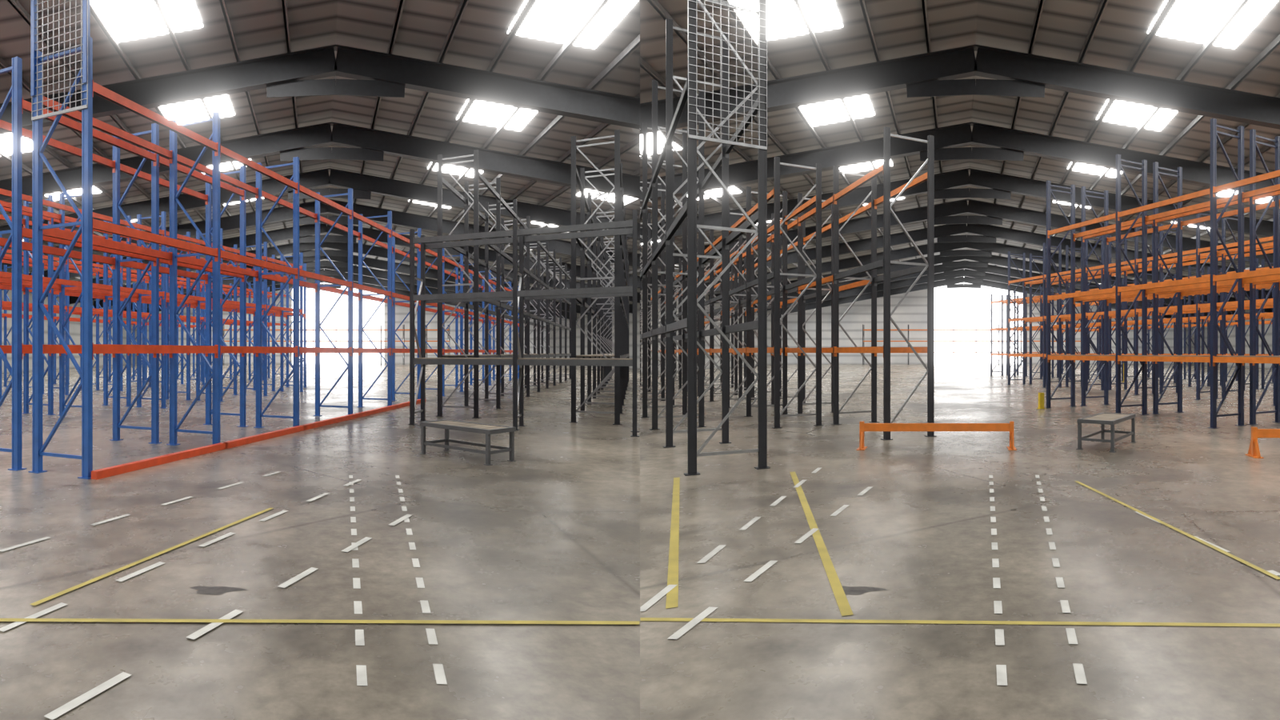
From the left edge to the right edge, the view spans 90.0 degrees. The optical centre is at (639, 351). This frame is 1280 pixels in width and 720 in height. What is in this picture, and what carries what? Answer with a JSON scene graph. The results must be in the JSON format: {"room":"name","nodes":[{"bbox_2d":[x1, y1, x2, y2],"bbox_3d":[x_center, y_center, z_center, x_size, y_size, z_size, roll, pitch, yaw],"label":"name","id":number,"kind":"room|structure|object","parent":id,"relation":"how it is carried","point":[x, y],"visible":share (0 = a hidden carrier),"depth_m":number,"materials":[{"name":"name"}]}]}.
{"room":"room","nodes":[
{"label":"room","id":0,"kind":"room"},
{"bbox_2d":[1,289,136,373],"bbox_3d":[-43.375,-4.350,38.500,46.750,11.900,93.000,0,0,0],"label":"wall","id":1,"kind":"structure","parent":0,"point":[74,326],"depth_m":61.44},
{"bbox_2d":[0,0,639,321],"bbox_3d":[-32.595,-6.673,37.400,65.187,6.094,88.740,0,0,0],"label":"roof","id":2,"kind":"structure","parent":0,"point":[293,74],"depth_m":27.18,"materials":[{"name":"black metal"}]},
{"bbox_2d":[0,0,639,311],"bbox_3d":[-33.401,-7.373,38.500,66.798,5.254,93.000,0,0,0],"label":"ceiling","id":3,"kind":"structure","parent":0,"point":[258,26],"depth_m":20.58,"materials":[{"name":"grey metal"}]},
{"bbox_2d":[141,288,545,363],"bbox_3d":[-39.562,-4.350,85.125,54.725,11.900,0.250,0,0,0],"label":"wall","id":4,"kind":"structure","parent":0,"point":[401,312],"depth_m":84.99,"materials":[{"name":"white paint"}]},
{"bbox_2d":[292,282,383,363],"bbox_3d":[-40.085,-4.200,84.970,12.230,11.600,0.060,0,0,0],"label":"doorway opening","id":5,"kind":"object","parent":4,"relation":"in","point":[338,316],"depth_m":84.93,"materials":[{"name":"white"}]},
{"bbox_2d":[549,302,639,368],"bbox_3d":[-6.251,-4.350,72.502,12.498,11.900,24.996,0,0,0],"label":"wall","id":6,"kind":"structure","parent":0,"point":[630,315],"depth_m":71.96,"materials":[{"name":"white paint"}]},
{"bbox_2d":[0,364,1279,719],"bbox_3d":[0.000,1.700,40.000,160.000,0.200,104.000,0,0,0],"label":"floor","id":7,"kind":"structure","parent":0,"point":[577,527],"depth_m":4.88,"materials":[{"name":"concrete"}]},
{"bbox_2d":[1,264,205,387],"bbox_3d":[-28.662,-1.200,30.460,1.204,5.600,23.233,0,0,0],"label":"rack","id":8,"kind":"object","parent":7,"relation":"on","point":[5,315],"visible":0.3,"depth_m":34.00,"materials":[{"name":"blue metal"}]},
{"bbox_2d":[0,56,248,471],"bbox_3d":[-9.007,-1.200,11.428,1.248,5.600,5.636,0,0,0],"label":"racks","id":9,"kind":"object","parent":7,"relation":"on","point":[14,242],"visible":0.79,"depth_m":11.20,"materials":[{"name":"blue metal"}]},
{"bbox_2d":[1,251,269,394],"bbox_3d":[-23.295,-1.200,28.340,1.204,5.600,23.233,0,0,0],"label":"rack","id":10,"kind":"object","parent":7,"relation":"on","point":[96,274],"visible":0.19,"depth_m":29.37,"materials":[{"name":"blue metal"}]},
{"bbox_2d":[0,234,286,399],"bbox_3d":[-21.842,-1.200,27.767,1.204,5.600,23.233,0,0,0],"label":"rack","id":11,"kind":"object","parent":7,"relation":"on","point":[68,309],"visible":0.27,"depth_m":26.53,"materials":[{"name":"blue metal"}]},
{"bbox_2d":[0,188,303,415],"bbox_3d":[-14.078,-1.200,18.439,1.204,5.600,15.695,0,0,0],"label":"racks","id":12,"kind":"object","parent":7,"relation":"on","point":[61,283],"visible":0.5,"depth_m":18.22,"materials":[{"name":"blue metal"}]},
{"bbox_2d":[0,194,306,415],"bbox_3d":[-15.541,-1.200,20.270,1.204,5.600,18.208,0,0,0],"label":"rack","id":13,"kind":"object","parent":7,"relation":"on","point":[26,289],"visible":0.46,"depth_m":19.16,"materials":[{"name":"blue metal"}]},
{"bbox_2d":[28,0,519,479],"bbox_3d":[-7.627,-1.765,23.408,1.375,6.730,30.791,0,0,-1],"label":"racks","id":14,"kind":"object","parent":7,"relation":"on","point":[84,234],"visible":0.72,"depth_m":10.64,"materials":[{"name":"blue metal"}]},
{"bbox_2d":[222,324,449,364],"bbox_3d":[-37.750,-0.900,79.500,28.690,5.000,1.080,0,0,0],"label":"racks","id":15,"kind":"object","parent":7,"relation":"on","point":[223,330],"visible":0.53,"depth_m":78.99,"materials":[{"name":"metal"}]},
{"bbox_2d":[420,419,515,465],"bbox_3d":[-2.640,1.350,9.719,1.732,0.500,0.500,0,0,38],"label":"table","id":16,"kind":"object","parent":7,"relation":"on","point":[487,429],"visible":1,"depth_m":9.55,"materials":[{"name":"grey metal"}]},
{"bbox_2d":[436,148,571,418],"bbox_3d":[-4.561,-1.650,27.025,1.204,6.500,23.233,0,0,0],"label":"rack","id":17,"kind":"object","parent":7,"relation":"on","point":[499,249],"visible":0.77,"depth_m":19.54,"materials":[{"name":"grey metal"}]},
{"bbox_2d":[408,209,639,436],"bbox_3d":[-2.559,-0.550,13.488,5.799,4.300,0.815,0,0,22],"label":"racks","id":18,"kind":"object","parent":7,"relation":"on","point":[518,297],"visible":0.98,"depth_m":13.37,"materials":[{"name":"grey metal"}]},
{"bbox_2d":[568,129,629,424],"bbox_3d":[-1.095,-1.650,25.656,1.204,6.500,23.233,0,0,0],"label":"rack","id":19,"kind":"object","parent":7,"relation":"on","point":[621,277],"visible":0.88,"depth_m":17.02,"materials":[{"name":"grey metal"}]},
{"bbox_2d":[0,468,1279,719],"bbox_3d":[-2.771,1.595,5.798,16.361,0.008,6.061,0,0,0],"label":"floor markings","id":20,"kind":"object","parent":7,"relation":"on","point":[671,590],"depth_m":4.33,"materials":[{"name":"paint"}]},
{"bbox_2d":[640,0,770,475],"bbox_3d":[0.339,-2.010,19.506,1.243,7.220,22.465,0,0,-4],"label":"rack","id":21,"kind":"object","parent":7,"relation":"on","point":[687,215],"visible":1,"depth_m":10.73,"materials":[{"name":"grey metal"}]},
{"bbox_2d":[650,156,823,428],"bbox_3d":[2.260,-1.250,28.252,1.243,5.700,29.761,0,0,-4],"label":"rack","id":22,"kind":"object","parent":7,"relation":"on","point":[774,193],"visible":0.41,"depth_m":15.88,"materials":[{"name":"grey metal"}]},
{"bbox_2d":[674,126,936,439],"bbox_3d":[3.794,-1.250,27.685,1.244,5.700,32.193,0,0,-4],"label":"rack","id":23,"kind":"object","parent":7,"relation":"on","point":[885,168],"visible":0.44,"depth_m":14.13,"materials":[{"name":"grey metal"}]},
{"bbox_2d":[856,421,1016,450],"bbox_3d":[4.914,1.375,10.593,2.781,0.450,0.374,0,0,0],"label":"bar","id":24,"kind":"object","parent":7,"relation":"on","point":[863,426],"visible":1,"depth_m":10.57,"materials":[{"name":"orange metal"}]},
{"bbox_2d":[640,475,1279,685],"bbox_3d":[5.402,1.597,5.682,10.800,0.004,5.239,0,0,0],"label":"cross floor marking on the right","id":25,"kind":"structure","parent":7,"relation":"on","point":[1002,677],"depth_m":3.79,"materials":[{"name":"paint"}]},
{"bbox_2d":[862,324,1080,364],"bbox_3d":[41.750,-0.900,79.500,28.690,5.000,1.080,0,0,0],"label":"racks","id":26,"kind":"object","parent":7,"relation":"on","point":[863,330],"visible":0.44,"depth_m":78.99,"materials":[{"name":"metal"}]},
{"bbox_2d":[1036,392,1046,408],"bbox_3d":[11.358,1.375,18.113,0.319,0.450,0.139,0,0,-24],"label":"post","id":27,"kind":"object","parent":7,"relation":"on","point":[1041,395],"visible":1,"depth_m":18.07,"materials":[{"name":"yellow metal"}]},
{"bbox_2d":[1076,412,1136,452],"bbox_3d":[7.977,1.350,10.921,1.785,0.500,0.503,0,0,-43],"label":"stillage","id":28,"kind":"object","parent":7,"relation":"on","point":[1102,418],"visible":1,"depth_m":10.62,"materials":[{"name":"grey metal"}]},
{"bbox_2d":[990,257,1272,390],"bbox_3d":[25.579,-1.200,32.069,1.243,5.600,24.897,0,0,-4],"label":"rack","id":29,"kind":"object","parent":7,"relation":"on","point":[1246,315],"visible":0.34,"depth_m":34.52,"materials":[{"name":"blue metal"}]},
{"bbox_2d":[1005,259,1272,388],"bbox_3d":[27.029,-1.200,32.719,1.243,5.600,24.897,0,0,-4],"label":"rack","id":30,"kind":"object","parent":7,"relation":"on","point":[1263,294],"visible":0.3,"depth_m":34.87,"materials":[{"name":"blue metal"}]},
{"bbox_2d":[1008,196,1275,405],"bbox_3d":[19.222,-1.650,21.694,1.243,6.500,20.033,0,0,-4],"label":"racks","id":31,"kind":"object","parent":7,"relation":"on","point":[1199,306],"visible":0.66,"depth_m":25.55,"materials":[{"name":"blue metal"}]},
{"bbox_2d":[1029,210,1272,398],"bbox_3d":[20.673,-1.650,22.344,1.244,6.500,20.033,0,0,-4],"label":"rack","id":32,"kind":"object","parent":7,"relation":"on","point":[1223,258],"visible":0.34,"depth_m":24.94,"materials":[{"name":"blue metal"}]},
{"bbox_2d":[1044,118,1279,428],"bbox_3d":[12.566,-1.650,13.694,1.243,6.500,10.304,0,0,-4],"label":"rack","id":33,"kind":"object","parent":7,"relation":"on","point":[1241,278],"visible":0.99,"depth_m":15.08,"materials":[{"name":"blue metal"}]},
{"bbox_2d":[1061,288,1272,382],"bbox_3d":[32.498,-1.200,35.169,1.243,5.600,24.897,0,0,-4],"label":"rack","id":34,"kind":"object","parent":7,"relation":"on","point":[1233,323],"visible":0.27,"depth_m":37.78,"materials":[{"name":"blue metal"}]},
{"bbox_2d":[1080,128,1279,424],"bbox_3d":[14.017,-1.650,14.344,1.243,6.500,10.304,0,0,-4],"label":"rack","id":35,"kind":"object","parent":7,"relation":"on","point":[1253,208],"visible":0.72,"depth_m":16.50,"materials":[{"name":"blue metal"}]},
{"bbox_2d":[1244,427,1279,458],"bbox_3d":[10.599,1.375,9.789,2.693,0.450,0.386,0,0,0],"label":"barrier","id":36,"kind":"object","parent":7,"relation":"on","point":[1254,451],"visible":1,"depth_m":9.77,"materials":[{"name":"orange metal"}]},
{"bbox_2d":[641,286,771,373],"bbox_3d":[9.251,-4.350,66.502,18.498,11.900,36.996,0,0,0],"label":"wall","id":37,"kind":"structure","parent":0,"point":[717,358],"depth_m":63.05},
{"bbox_2d":[640,0,1279,323],"bbox_3d":[35.595,-6.673,37.400,71.187,6.094,88.740,0,0,0],"label":"roof","id":38,"kind":"structure","parent":0,"point":[933,74],"depth_m":27.18,"materials":[{"name":"black metal"}]},
{"bbox_2d":[640,0,1279,301],"bbox_3d":[36.401,-7.373,38.500,72.798,5.254,93.000,0,0,0],"label":"ceiling","id":39,"kind":"structure","parent":0,"point":[898,26],"depth_m":20.67,"materials":[{"name":"grey metal"}]},
{"bbox_2d":[781,288,1183,363],"bbox_3d":[45.563,-4.350,85.125,54.725,11.900,0.250,0,0,0],"label":"wall","id":40,"kind":"structure","parent":0,"point":[912,311],"depth_m":84.99,"materials":[{"name":"white paint"}]},
{"bbox_2d":[934,276,1022,363],"bbox_3d":[44.885,-4.200,84.970,12.230,11.600,0.060,0,0,0],"label":"doorway opening","id":41,"kind":"object","parent":40,"relation":"in","point":[962,308],"depth_m":84.93,"materials":[{"name":"white"}]},
{"bbox_2d":[1185,309,1271,368],"bbox_3d":[49.375,-4.350,38.500,46.750,11.900,93.000,0,0,0],"label":"wall","id":42,"kind":"structure","parent":0,"point":[1268,336],"depth_m":69.86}
]}

